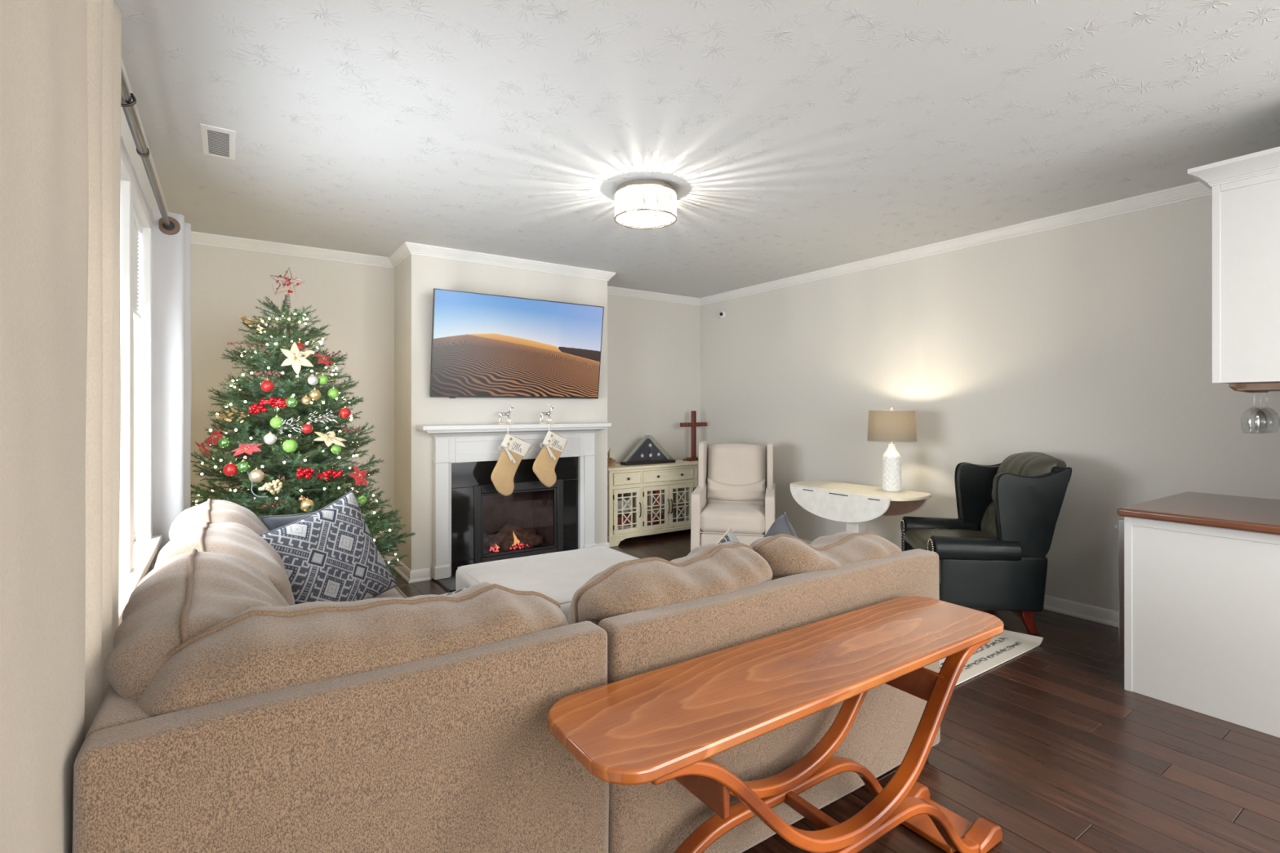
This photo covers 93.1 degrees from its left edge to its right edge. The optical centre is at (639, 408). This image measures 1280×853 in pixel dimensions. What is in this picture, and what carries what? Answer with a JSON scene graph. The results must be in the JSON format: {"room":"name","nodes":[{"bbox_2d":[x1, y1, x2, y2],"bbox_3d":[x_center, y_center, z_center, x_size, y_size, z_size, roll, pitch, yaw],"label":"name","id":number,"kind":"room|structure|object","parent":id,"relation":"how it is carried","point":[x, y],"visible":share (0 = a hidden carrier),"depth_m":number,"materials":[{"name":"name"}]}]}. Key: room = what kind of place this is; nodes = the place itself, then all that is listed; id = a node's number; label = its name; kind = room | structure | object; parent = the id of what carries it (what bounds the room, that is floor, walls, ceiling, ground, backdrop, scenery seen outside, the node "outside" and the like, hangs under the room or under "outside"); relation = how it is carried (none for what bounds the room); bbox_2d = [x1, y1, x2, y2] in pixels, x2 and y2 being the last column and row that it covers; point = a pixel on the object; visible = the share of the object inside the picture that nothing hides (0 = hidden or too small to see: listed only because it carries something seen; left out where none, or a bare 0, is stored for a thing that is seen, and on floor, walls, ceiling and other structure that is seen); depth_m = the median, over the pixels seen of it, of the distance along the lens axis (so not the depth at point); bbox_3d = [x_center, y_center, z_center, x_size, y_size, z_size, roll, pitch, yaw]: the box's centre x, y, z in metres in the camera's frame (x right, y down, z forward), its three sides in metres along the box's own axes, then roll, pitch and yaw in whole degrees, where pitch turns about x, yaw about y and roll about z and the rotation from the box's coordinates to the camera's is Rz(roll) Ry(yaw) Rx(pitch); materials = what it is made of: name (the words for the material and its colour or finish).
{"room":"living room","nodes":[
{"label":"living room","id":0,"kind":"room"},
{"bbox_2d":[120,57,168,576],"bbox_3d":[-1.126,0.042,0.940,0.140,2.740,8.620,0,0,-34],"label":"wall","id":1,"kind":"structure","parent":0,"point":[126,133],"depth_m":2.93,"materials":[{"name":"paint"}]},
{"bbox_2d":[119,134,152,574],"bbox_3d":[-1.832,-0.150,2.084,0.064,1.645,2.295,0,0,-34],"label":"window","id":2,"kind":"structure","parent":1,"relation":"attached to","point":[132,195],"depth_m":2.58,"materials":[{"name":"white paint"}]},
{"bbox_2d":[133,207,142,320],"bbox_3d":[-2.268,-0.654,2.694,0.038,0.463,0.615,0,0,-34],"label":"window shade","id":3,"kind":"object","parent":1,"relation":"attached to","point":[137,226],"visible":0.38,"depth_m":2.85,"materials":[{"name":"white"}]},
{"bbox_2d":[118,535,162,626],"bbox_3d":[-1.818,0.664,2.093,0.102,0.036,2.345,0,0,-34],"label":"trim","id":4,"kind":"structure","parent":1,"relation":"attached to","point":[144,551],"depth_m":2.46,"materials":[{"name":"white paint"}]},
{"bbox_2d":[120,67,170,227],"bbox_3d":[-1.602,-0.941,1.856,0.099,0.075,3.770,0,0,-34],"label":"curtain rod","id":5,"kind":"object","parent":1,"relation":"attached to","point":[126,103],"visible":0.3,"depth_m":2.12,"materials":[{"name":"grey metal"}]},
{"bbox_2d":[0,0,121,852],"bbox_3d":[-0.998,0.182,1.031,0.063,2.420,1.414,0,0,-34],"label":"curtain","id":6,"kind":"object","parent":5,"relation":"hanging from","point":[60,60],"visible":0.82,"depth_m":0.95,"materials":[{"name":"fabric"}]},
{"bbox_2d":[151,208,191,570],"bbox_3d":[-2.514,0.187,3.264,0.158,2.410,0.350,0,0,-34],"label":"curtain","id":7,"kind":"object","parent":5,"relation":"hanging from","point":[171,246],"visible":0.66,"depth_m":3.15,"materials":[{"name":"white fabric"}]},
{"bbox_2d":[190,243,700,556],"bbox_3d":[-1.445,0.042,5.991,5.201,2.740,0.100,0,0,-34],"label":"wall","id":8,"kind":"structure","parent":0,"point":[654,346],"depth_m":5.31,"materials":[{"name":"paint"}]},
{"bbox_2d":[394,254,607,578],"bbox_3d":[-1.257,0.047,5.692,1.854,2.750,0.606,0,0,-34],"label":"wall","id":9,"kind":"structure","parent":0,"point":[415,278],"depth_m":5.18,"materials":[{"name":"paint"}]},
{"bbox_2d":[382,555,431,583],"bbox_3d":[-2.603,1.365,4.765,1.707,0.095,0.634,0,0,-34],"label":"baseboard","id":10,"kind":"structure","parent":9,"relation":"attached to","point":[420,575],"depth_m":4.97,"materials":[{"name":"white paint"}]},
{"bbox_2d":[429,288,604,399],"bbox_3d":[-1.032,-0.519,5.336,1.570,0.876,0.156,0,0,-34],"label":"television","id":11,"kind":"object","parent":9,"relation":"attached to","point":[483,345],"visible":1,"depth_m":5.26,"materials":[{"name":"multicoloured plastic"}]},
{"bbox_2d":[473,479,563,564],"bbox_3d":[-1.180,1.014,5.591,0.850,0.705,0.420,0,0,-34],"label":"gas fireplace","id":12,"kind":"object","parent":9,"relation":"in","point":[528,521],"visible":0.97,"depth_m":5.63,"materials":[{"name":"black metal"}]},
{"bbox_2d":[483,544,542,555],"bbox_3d":[-1.186,1.329,5.599,0.560,0.074,0.280,0,0,-34],"label":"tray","id":13,"kind":"object","parent":12,"relation":"on","point":[486,551],"depth_m":5.53,"materials":[{"name":"black metal"}]},
{"bbox_2d":[113,0,1279,297],"bbox_3d":[1.015,-1.368,2.452,5.301,0.080,8.720,0,0,-34],"label":"ceiling","id":14,"kind":"structure","parent":0,"point":[791,138],"depth_m":2.77,"materials":[{"name":"grey paint"}]},
{"bbox_2d":[200,123,235,159],"bbox_3d":[-2.103,-1.325,3.032,0.140,0.006,0.400,0,0,-34],"label":"ceiling vent","id":15,"kind":"object","parent":14,"relation":"in","point":[216,141],"visible":1,"depth_m":3.02,"materials":[{"name":"white paint"}]},
{"bbox_2d":[613,178,676,229],"bbox_3d":[0.034,-1.232,3.684,0.382,0.190,0.382,0,0,-34],"label":"ceiling light","id":16,"kind":"object","parent":14,"relation":"attached to","point":[645,193],"visible":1,"depth_m":3.58,"materials":[{"name":"glass"}]},
{"bbox_2d":[617,209,673,226],"bbox_3d":[0.034,-1.151,3.684,0.340,0.006,0.340,0,0,-34],"label":"diffuser","id":17,"kind":"object","parent":16,"relation":"attached to","point":[633,218],"depth_m":3.67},
{"bbox_2d":[388,528,1279,852],"bbox_3d":[1.043,1.442,2.410,5.101,0.060,8.620,0,0,-34],"label":"floor","id":18,"kind":"structure","parent":0,"point":[1047,744],"depth_m":2.39,"materials":[{"name":"brown wood"}]},
{"bbox_2d":[190,297,415,588],"bbox_3d":[-2.302,0.323,4.111,1.359,2.169,1.615,0,0,-45],"label":"tree","id":19,"kind":"object","parent":18,"relation":"on","point":[252,424],"visible":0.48,"depth_m":3.91,"materials":[{"name":"plant"}]},
{"bbox_2d":[195,441,210,457],"bbox_3d":[-2.608,0.249,3.630,0.124,0.102,0.061,0,0,28],"label":"poinsettia","id":20,"kind":"object","parent":19,"relation":"attached to","point":[202,447],"visible":1,"depth_m":3.62,"materials":[{"name":"red fabric"}]},
{"bbox_2d":[204,429,224,447],"bbox_3d":[-2.530,0.177,3.604,0.120,0.105,0.073,0,0,41],"label":"poinsettia","id":21,"kind":"object","parent":19,"relation":"attached to","point":[215,436],"visible":1,"depth_m":3.60,"materials":[{"name":"red fabric"}]},
{"bbox_2d":[217,436,230,448],"bbox_3d":[-2.466,0.199,3.595,0.064,0.077,0.063,0,0,-34],"label":"bauble","id":22,"kind":"object","parent":19,"relation":"hanging from","point":[223,442],"visible":1,"depth_m":3.58,"materials":[{"name":"green"}]},
{"bbox_2d":[222,460,238,475],"bbox_3d":[-2.394,0.353,3.549,0.076,0.091,0.075,0,0,-34],"label":"bauble","id":23,"kind":"object","parent":19,"relation":"hanging from","point":[229,469],"visible":0.98,"depth_m":3.52,"materials":[{"name":"red"}]},
{"bbox_2d":[214,408,246,422],"bbox_3d":[-2.442,0.045,3.626,0.153,0.089,0.092,0,0,-15],"label":"spray","id":24,"kind":"object","parent":19,"relation":"attached to","point":[242,414],"visible":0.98,"depth_m":3.61,"materials":[{"name":"gold metal"}]},
{"bbox_2d":[236,460,249,472],"bbox_3d":[-2.325,0.336,3.555,0.066,0.079,0.065,0,0,-34],"label":"bauble","id":25,"kind":"object","parent":19,"relation":"hanging from","point":[242,466],"visible":1,"depth_m":3.54,"materials":[{"name":"green"}]},
{"bbox_2d":[231,442,263,456],"bbox_3d":[-2.310,0.242,3.572,0.165,0.075,0.155,0,0,-19],"label":"poinsettia","id":26,"kind":"object","parent":19,"relation":"attached to","point":[247,448],"visible":1,"depth_m":3.56,"materials":[{"name":"red fabric"}]},
{"bbox_2d":[239,315,266,331],"bbox_3d":[-2.445,-0.535,3.837,0.137,0.090,0.109,0,0,-23],"label":"spray","id":27,"kind":"object","parent":19,"relation":"attached to","point":[241,317],"visible":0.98,"depth_m":3.82,"materials":[{"name":"gold metal"}]},
{"bbox_2d":[248,466,264,482],"bbox_3d":[-2.246,0.390,3.554,0.078,0.094,0.077,0,0,-34],"label":"bauble","id":28,"kind":"object","parent":19,"relation":"hanging from","point":[256,475],"visible":1,"depth_m":3.53,"materials":[{"name":"beige"}]},
{"bbox_2d":[248,403,267,414],"bbox_3d":[-2.299,0.005,3.655,0.101,0.070,0.051,0,0,-34],"label":"ornament","id":29,"kind":"object","parent":19,"relation":"attached to","point":[252,408],"visible":1,"depth_m":3.64,"materials":[{"name":"red"}]},
{"bbox_2d":[260,377,274,391],"bbox_3d":[-2.262,-0.141,3.684,0.072,0.086,0.071,0,0,-34],"label":"bauble","id":30,"kind":"object","parent":19,"relation":"hanging from","point":[267,385],"visible":1,"depth_m":3.66,"materials":[{"name":"red"}]},
{"bbox_2d":[257,479,282,493],"bbox_3d":[-2.165,0.463,3.557,0.107,0.084,0.080,0,0,-13],"label":"spray","id":31,"kind":"object","parent":19,"relation":"attached to","point":[268,486],"visible":1,"depth_m":3.55,"materials":[{"name":"beige plastic"}]},
{"bbox_2d":[263,432,276,444],"bbox_3d":[-2.206,0.177,3.619,0.068,0.082,0.067,0,0,-34],"label":"bauble","id":32,"kind":"object","parent":19,"relation":"hanging from","point":[269,438],"visible":1,"depth_m":3.60,"materials":[{"name":"silver metal"}]},
{"bbox_2d":[258,396,288,408],"bbox_3d":[-2.216,-0.035,3.687,0.170,0.068,0.058,0,0,-34],"label":"ornament","id":33,"kind":"object","parent":19,"relation":"hanging from","point":[274,402],"visible":0.91,"depth_m":3.68,"materials":[{"name":"red"}]},
{"bbox_2d":[270,415,284,428],"bbox_3d":[-2.185,0.080,3.651,0.072,0.086,0.071,0,0,-34],"label":"bauble","id":34,"kind":"object","parent":19,"relation":"hanging from","point":[276,421],"visible":1,"depth_m":3.63,"materials":[{"name":"green"}]},
{"bbox_2d":[270,266,305,307],"bbox_3d":[-2.364,-0.812,4.074,0.211,0.273,0.047,0,0,-24],"label":"star topper","id":35,"kind":"object","parent":19,"relation":"attached to","point":[279,276],"visible":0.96,"depth_m":4.07,"materials":[{"name":"red metal"}]},
{"bbox_2d":[282,436,297,452],"bbox_3d":[-2.106,0.219,3.652,0.080,0.096,0.079,0,0,-34],"label":"bauble","id":36,"kind":"object","parent":19,"relation":"hanging from","point":[291,446],"visible":0.98,"depth_m":3.63,"materials":[{"name":"green"}]},
{"bbox_2d":[285,395,297,407],"bbox_3d":[-2.132,-0.042,3.713,0.066,0.079,0.065,0,0,-34],"label":"bauble","id":37,"kind":"object","parent":19,"relation":"hanging from","point":[291,402],"visible":1,"depth_m":3.69,"materials":[{"name":"green"}]},
{"bbox_2d":[195,313,398,564],"bbox_3d":[-2.345,0.260,4.129,1.314,1.782,1.296,0,0,-34],"label":"string","id":38,"kind":"object","parent":19,"relation":"attached to","point":[277,318],"visible":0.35,"depth_m":3.81,"materials":[{"name":"white plastic"}]},
{"bbox_2d":[280,342,313,374],"bbox_3d":[-2.146,-0.311,3.799,0.180,0.211,0.063,0,0,-34],"label":"poinsettia","id":39,"kind":"object","parent":19,"relation":"attached to","point":[294,357],"visible":1,"depth_m":3.79,"materials":[{"name":"beige fabric"}]},
{"bbox_2d":[296,467,315,479],"bbox_3d":[-2.026,0.396,3.677,0.100,0.072,0.056,0,0,-34],"label":"ornament","id":40,"kind":"object","parent":19,"relation":"hanging from","point":[307,473],"visible":1,"depth_m":3.66,"materials":[{"name":"red"}]},
{"bbox_2d":[300,496,314,511],"bbox_3d":[-1.992,0.575,3.631,0.074,0.089,0.073,0,0,-34],"label":"bauble","id":41,"kind":"object","parent":19,"relation":"hanging from","point":[304,504],"visible":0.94,"depth_m":3.60,"materials":[{"name":"gold metal"}]},
{"bbox_2d":[302,422,312,433],"bbox_3d":[-2.045,0.121,3.729,0.060,0.072,0.059,0,0,-34],"label":"bauble","id":42,"kind":"object","parent":19,"relation":"hanging from","point":[308,428],"visible":1,"depth_m":3.71,"materials":[{"name":"red"}]},
{"bbox_2d":[307,374,318,385],"bbox_3d":[-2.062,-0.180,3.824,0.060,0.072,0.059,0,0,-34],"label":"bauble","id":43,"kind":"object","parent":19,"relation":"hanging from","point":[313,380],"visible":1,"depth_m":3.81,"materials":[{"name":"white plastic"}]},
{"bbox_2d":[308,388,320,399],"bbox_3d":[-2.041,-0.090,3.810,0.068,0.082,0.068,0,0,-34],"label":"bauble","id":44,"kind":"object","parent":19,"relation":"hanging from","point":[315,394],"visible":1,"depth_m":3.79,"materials":[{"name":"gold metal"}]},
{"bbox_2d":[317,373,328,384],"bbox_3d":[-2.026,-0.187,3.878,0.060,0.072,0.059,0,0,-34],"label":"bauble","id":45,"kind":"object","parent":19,"relation":"hanging from","point":[322,380],"visible":0.99,"depth_m":3.86,"materials":[{"name":"green"}]},
{"bbox_2d":[312,352,333,366],"bbox_3d":[-2.046,-0.315,3.929,0.085,0.096,0.123,0,0,24],"label":"poinsettia","id":46,"kind":"object","parent":19,"relation":"attached to","point":[323,360],"visible":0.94,"depth_m":3.92,"materials":[{"name":"red fabric"}]},
{"bbox_2d":[316,469,342,480],"bbox_3d":[-1.929,0.416,3.776,0.149,0.069,0.058,0,0,-34],"label":"ornament","id":47,"kind":"object","parent":19,"relation":"hanging from","point":[326,474],"visible":1,"depth_m":3.76,"materials":[{"name":"red"}]},
{"bbox_2d":[313,431,346,447],"bbox_3d":[-1.943,0.196,3.806,0.195,0.098,0.195,0,0,-34],"label":"poinsettia","id":48,"kind":"object","parent":19,"relation":"attached to","point":[329,439],"visible":1,"depth_m":3.79,"materials":[{"name":"beige fabric"}]},
{"bbox_2d":[327,386,339,399],"bbox_3d":[-1.980,-0.100,3.918,0.068,0.082,0.067,0,0,-34],"label":"bauble","id":49,"kind":"object","parent":19,"relation":"hanging from","point":[333,392],"visible":0.98,"depth_m":3.90,"materials":[{"name":"green"}]},
{"bbox_2d":[330,444,341,453],"bbox_3d":[-1.921,0.255,3.836,0.060,0.072,0.059,0,0,-34],"label":"bauble","id":50,"kind":"object","parent":19,"relation":"hanging from","point":[335,446],"visible":0.86,"depth_m":3.82,"materials":[{"name":"green"}]},
{"bbox_2d":[339,406,351,417],"bbox_3d":[-1.929,0.025,3.970,0.070,0.084,0.070,0,0,-34],"label":"bauble","id":51,"kind":"object","parent":19,"relation":"hanging from","point":[344,412],"visible":1,"depth_m":3.95,"materials":[{"name":"red"}]},
{"bbox_2d":[349,465,368,486],"bbox_3d":[-1.821,0.442,3.934,0.075,0.144,0.170,0,0,20],"label":"poinsettia","id":52,"kind":"object","parent":19,"relation":"attached to","point":[358,475],"visible":1,"depth_m":3.93,"materials":[{"name":"red fabric"}]},
{"bbox_2d":[71,498,608,852],"bbox_3d":[-1.169,0.908,2.265,1.050,1.008,2.392,0,0,-34],"label":"sofa","id":53,"kind":"object","parent":18,"relation":"on","point":[233,715],"visible":0.97,"depth_m":1.29,"materials":[{"name":"fabric"}]},
{"bbox_2d":[104,551,289,700],"bbox_3d":[-1.089,0.680,1.593,0.419,0.535,0.860,0,0,-34],"label":"cushion","id":54,"kind":"object","parent":53,"relation":"on","point":[191,606],"depth_m":1.35,"materials":[{"name":"fabric"}]},
{"bbox_2d":[168,499,269,540],"bbox_3d":[-1.867,0.686,2.757,0.420,0.517,0.700,0,0,-34],"label":"cushion","id":55,"kind":"object","parent":53,"relation":"on","point":[215,511],"depth_m":2.62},
{"bbox_2d":[154,522,294,605],"bbox_3d":[-1.498,0.697,2.210,0.411,0.526,0.660,0,0,-34],"label":"cushion","id":56,"kind":"object","parent":53,"relation":"on","point":[237,540],"depth_m":2.10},
{"bbox_2d":[259,511,315,530],"bbox_3d":[-1.586,0.735,3.006,0.211,0.459,0.488,0,0,29],"label":"throw pillow","id":57,"kind":"object","parent":53,"relation":"on","point":[271,522],"visible":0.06,"depth_m":2.87,"materials":[{"name":"fabric"}]},
{"bbox_2d":[258,489,398,604],"bbox_3d":[-1.421,0.714,2.783,0.242,0.622,0.642,0,0,25],"label":"throw pillow","id":58,"kind":"object","parent":53,"relation":"on","point":[331,553],"visible":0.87,"depth_m":2.73,"materials":[{"name":"fabric"}]},
{"bbox_2d":[137,582,568,717],"bbox_3d":[-0.639,0.695,1.509,0.965,0.500,0.397,0,0,-34],"label":"cushion","id":59,"kind":"object","parent":53,"relation":"on","point":[197,654],"depth_m":1.32,"materials":[{"name":"fabric"}]},
{"bbox_2d":[373,586,404,598],"bbox_3d":[-1.550,1.022,2.851,0.863,0.217,0.985,0,0,-34],"label":"seat cushion","id":60,"kind":"object","parent":53,"relation":"on","point":[395,592],"depth_m":3.02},
{"bbox_2d":[416,422,611,592],"bbox_3d":[-0.978,0.775,5.237,1.733,1.271,0.458,0,0,-34],"label":"fireplace","id":61,"kind":"object","parent":18,"relation":"on","point":[464,456],"visible":0.78,"depth_m":5.18,"materials":[{"name":"white paint"}]},
{"bbox_2d":[496,404,513,434],"bbox_3d":[-1.135,0.099,5.180,0.145,0.265,0.117,0,0,-34],"label":"holder","id":62,"kind":"object","parent":61,"relation":"on","point":[508,414],"visible":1,"depth_m":5.19,"materials":[{"name":"silver metal"}]},
{"bbox_2d":[490,433,532,496],"bbox_3d":[-1.080,0.475,5.137,0.370,0.534,0.064,0,0,-34],"label":"stocking","id":63,"kind":"object","parent":62,"relation":"hanging from","point":[514,449],"visible":1,"depth_m":5.11,"materials":[{"name":"beige fabric"}]},
{"bbox_2d":[416,422,611,430],"bbox_3d":[-1.046,0.158,5.336,1.733,0.036,0.218,0,0,-34],"label":"mantel shelf","id":64,"kind":"object","parent":61,"relation":"attached to","point":[555,426],"depth_m":5.25,"materials":[{"name":"white paint"}]},
{"bbox_2d":[537,404,553,431],"bbox_3d":[-0.818,0.099,5.395,0.145,0.265,0.117,0,0,-34],"label":"holder","id":65,"kind":"object","parent":61,"relation":"on","point":[548,413],"visible":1,"depth_m":5.40,"materials":[{"name":"silver metal"}]},
{"bbox_2d":[532,430,567,487],"bbox_3d":[-0.783,0.444,5.338,0.340,0.508,0.064,0,0,-34],"label":"stocking","id":66,"kind":"object","parent":65,"relation":"hanging from","point":[544,466],"visible":1,"depth_m":5.32,"materials":[{"name":"beige fabric"}]},
{"bbox_2d":[455,545,639,622],"bbox_3d":[-0.408,1.177,3.564,1.078,0.471,1.019,0,0,-34],"label":"ottoman","id":67,"kind":"object","parent":18,"relation":"on","point":[557,575],"visible":0.27,"depth_m":3.54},
{"bbox_2d":[607,459,698,546],"bbox_3d":[0.204,1.012,6.741,1.543,0.800,0.448,0,0,-34],"label":"media cabinet","id":68,"kind":"object","parent":18,"relation":"on","point":[679,479],"visible":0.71,"depth_m":6.45,"materials":[{"name":"beige paint"}]},
{"bbox_2d":[617,498,631,511],"bbox_3d":[-0.253,1.020,6.442,0.230,0.115,0.240,0,0,-34],"label":"storage box","id":69,"kind":"object","parent":68,"relation":"on","point":[620,502],"visible":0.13,"depth_m":6.36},
{"bbox_2d":[617,525,633,529],"bbox_3d":[-0.254,1.268,6.453,0.270,0.055,0.262,0,0,-34],"label":"game box","id":70,"kind":"object","parent":68,"relation":"in","point":[626,526],"visible":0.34,"depth_m":6.36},
{"bbox_2d":[617,513,631,527],"bbox_3d":[-0.259,1.190,6.451,0.270,0.100,0.260,0,0,-34],"label":"game box","id":71,"kind":"object","parent":70,"relation":"on","point":[620,516],"visible":0.34,"depth_m":6.37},
{"bbox_2d":[617,508,635,513],"bbox_3d":[-0.263,1.086,6.470,0.360,0.016,0.346,0,0,-34],"label":"shelf","id":72,"kind":"object","parent":68,"relation":"attached to","point":[633,509],"depth_m":6.36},
{"bbox_2d":[620,435,675,466],"bbox_3d":[0.093,0.456,6.671,0.660,0.313,0.120,0,0,-34],"label":"flag display case","id":73,"kind":"object","parent":68,"relation":"on","point":[646,452],"visible":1,"depth_m":6.64,"materials":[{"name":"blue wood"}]},
{"bbox_2d":[647,512,663,525],"bbox_3d":[0.090,1.221,6.675,0.240,0.150,0.240,0,0,-34],"label":"game box","id":74,"kind":"object","parent":68,"relation":"in","point":[662,513],"visible":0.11,"depth_m":6.58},
{"bbox_2d":[647,502,688,510],"bbox_3d":[0.190,1.086,6.777,0.687,0.016,0.346,0,0,-34],"label":"shelf","id":75,"kind":"object","parent":68,"relation":"attached to","point":[686,504],"depth_m":6.70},
{"bbox_2d":[662,509,683,523],"bbox_3d":[0.344,1.231,6.835,0.200,0.130,0.220,0,0,-34],"label":"storage box","id":76,"kind":"object","parent":68,"relation":"in","point":[674,512],"visible":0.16,"depth_m":6.77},
{"bbox_2d":[680,410,706,461],"bbox_3d":[0.628,0.322,7.094,0.410,0.580,0.120,0,0,-40],"label":"wooden cross","id":77,"kind":"object","parent":68,"relation":"on","point":[694,424],"visible":0.88,"depth_m":7.08,"materials":[{"name":"red wood"}]},
{"bbox_2d":[690,440,775,551],"bbox_3d":[0.916,0.871,5.842,0.750,1.081,0.857,0,0,13],"label":"recliner","id":78,"kind":"object","parent":18,"relation":"on","point":[732,491],"visible":0.85,"depth_m":5.86,"materials":[{"name":"fabric"}]},
{"bbox_2d":[700,502,764,535],"bbox_3d":[0.886,1.037,5.710,0.613,0.234,0.587,0,0,13],"label":"seat cushion","id":79,"kind":"object","parent":78,"relation":"on","point":[716,518],"depth_m":5.46,"materials":[{"name":"fabric"}]},
{"bbox_2d":[706,478,764,501],"bbox_3d":[0.939,0.802,5.942,0.560,0.220,0.124,0,0,13],"label":"lumbar cushion","id":80,"kind":"object","parent":78,"relation":"on","point":[717,489],"depth_m":5.91,"materials":[{"name":"fabric"}]},
{"bbox_2d":[568,531,940,852],"bbox_3d":[0.316,0.935,2.405,1.572,0.953,0.965,0,0,-34],"label":"loveseat section","id":81,"kind":"object","parent":18,"relation":"on","point":[655,613],"visible":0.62,"depth_m":1.90,"materials":[{"name":"fabric"}]},
{"bbox_2d":[568,541,773,625],"bbox_3d":[0.111,0.717,2.010,0.710,0.486,0.394,0,0,-34],"label":"cushion","id":82,"kind":"object","parent":81,"relation":"on","point":[627,589],"depth_m":1.85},
{"bbox_2d":[715,527,739,544],"bbox_3d":[0.378,0.801,2.588,0.564,0.524,0.225,0,0,-34],"label":"throw pillow","id":83,"kind":"object","parent":81,"relation":"on","point":[729,535],"visible":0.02,"depth_m":2.68,"materials":[{"name":"fabric"}]},
{"bbox_2d":[764,511,798,537],"bbox_3d":[0.598,0.807,2.737,0.283,0.604,0.634,0,0,1],"label":"throw pillow","id":84,"kind":"object","parent":81,"relation":"on","point":[781,525],"visible":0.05,"depth_m":2.83,"materials":[{"name":"fabric"}]},
{"bbox_2d":[749,531,902,580],"bbox_3d":[0.717,0.710,2.427,0.760,0.484,0.409,0,0,-34],"label":"cushion","id":85,"kind":"object","parent":81,"relation":"on","point":[788,556],"depth_m":2.22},
{"bbox_2d":[546,595,1004,852],"bbox_3d":[0.485,1.051,1.692,1.541,0.722,0.357,0,0,-34],"label":"console table","id":86,"kind":"object","parent":18,"relation":"on","point":[661,725],"visible":1,"depth_m":1.61,"materials":[{"name":"brown wood"}]},
{"bbox_2d":[790,480,930,533],"bbox_3d":[1.776,1.036,4.991,0.525,0.752,1.150,0,0,-34],"label":"table","id":87,"kind":"object","parent":18,"relation":"on","point":[853,504],"visible":0.7,"depth_m":4.85,"materials":[{"name":"white paint"}]},
{"bbox_2d":[866,407,917,492],"bbox_3d":[2.004,0.326,4.832,0.371,0.669,0.371,0,0,-37],"label":"table lamp","id":88,"kind":"object","parent":87,"relation":"on","point":[891,426],"visible":1,"depth_m":4.73,"materials":[{"name":"white ceramic"}]},
{"bbox_2d":[899,451,1071,634],"bbox_3d":[2.321,0.855,4.130,0.899,1.115,0.853,0,0,10],"label":"chair","id":89,"kind":"object","parent":18,"relation":"on","point":[992,556],"visible":0.91,"depth_m":3.77,"materials":[{"name":"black leather"}]},
{"bbox_2d":[903,528,995,550],"bbox_3d":[2.176,0.939,4.160,0.596,0.152,0.611,0,0,10],"label":"seat cushion","id":90,"kind":"object","parent":89,"relation":"on","point":[913,538],"depth_m":4.23,"materials":[{"name":"grey leather"}]},
{"bbox_2d":[980,502,996,538],"bbox_3d":[2.491,0.782,4.105,0.217,0.260,0.570,0,0,10],"label":"lumbar cushion","id":91,"kind":"object","parent":89,"relation":"on","point":[988,527],"depth_m":4.26,"materials":[{"name":"fabric"}]},
{"bbox_2d":[991,451,1066,501],"bbox_3d":[2.605,0.494,4.085,0.316,0.395,0.570,0,0,10],"label":"cushion","id":92,"kind":"object","parent":89,"relation":"on","point":[1030,464],"depth_m":3.96,"materials":[{"name":"fabric"}]},
{"bbox_2d":[939,630,1043,685],"bbox_3d":[1.195,1.391,3.993,1.600,0.037,1.970,0,0,-34],"label":"rug","id":93,"kind":"object","parent":18,"relation":"on","point":[1003,647],"visible":0.06,"depth_m":3.49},
{"bbox_2d":[1124,516,1279,737],"bbox_3d":[3.036,0.978,3.076,1.042,0.868,0.685,0,0,-34],"label":"base cabinet","id":94,"kind":"object","parent":18,"relation":"on","point":[1202,603],"visible":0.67,"depth_m":2.80,"materials":[{"name":"white paint"}]},
{"bbox_2d":[1114,518,1124,662],"bbox_3d":[2.858,0.928,2.997,0.610,0.743,0.694,0,0,-34],"label":"beverage cooler","id":95,"kind":"object","parent":94,"relation":"in","point":[1120,526],"visible":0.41,"depth_m":3.07,"materials":[{"name":"black metal"}]},
{"bbox_2d":[1117,491,1279,535],"bbox_3d":[3.029,0.520,3.060,1.078,0.040,0.688,0,0,-34],"label":"countertop","id":96,"kind":"structure","parent":94,"relation":"on","point":[1260,515],"depth_m":2.97,"materials":[{"name":"brown wood"}]},
{"bbox_2d":[700,195,1279,611],"bbox_3d":[3.167,0.042,3.911,0.100,2.740,8.720,0,0,-34],"label":"wall","id":97,"kind":"structure","parent":0,"point":[1087,346],"depth_m":4.41,"materials":[{"name":"paint"}]},
{"bbox_2d":[191,181,1212,306],"bbox_3d":[1.043,-1.288,2.412,5.103,0.081,8.622,0,0,-34],"label":"trim","id":98,"kind":"structure","parent":97,"relation":"attached to","point":[1197,189],"depth_m":5.01,"materials":[{"name":"white paint"}]},
{"bbox_2d":[595,538,1118,627],"bbox_3d":[1.242,1.365,5.023,1.843,0.095,4.522,0,0,-34],"label":"baseboard","id":99,"kind":"structure","parent":97,"relation":"attached to","point":[1103,615],"depth_m":4.09,"materials":[{"name":"white paint"}]},
{"bbox_3d":[3.277,0.042,2.728,1.046,2.740,0.120,0,0,-34],"label":"wall","id":100,"kind":"structure","parent":0,"visible":0},
{"bbox_2d":[1187,146,1279,384],"bbox_3d":[3.094,-0.606,2.932,1.112,0.984,0.412,0,0,-34],"label":"upper cabinet","id":101,"kind":"object","parent":100,"relation":"attached to","point":[1246,188],"visible":0.9,"depth_m":2.68,"materials":[{"name":"white paint"}]},
{"bbox_2d":[1228,382,1279,392],"bbox_3d":[3.050,-0.093,2.844,0.680,0.038,0.285,0,0,-34],"label":"glass rack","id":102,"kind":"object","parent":101,"relation":"attached to","point":[1259,387],"visible":1,"depth_m":2.75,"materials":[{"name":"brown wood"}]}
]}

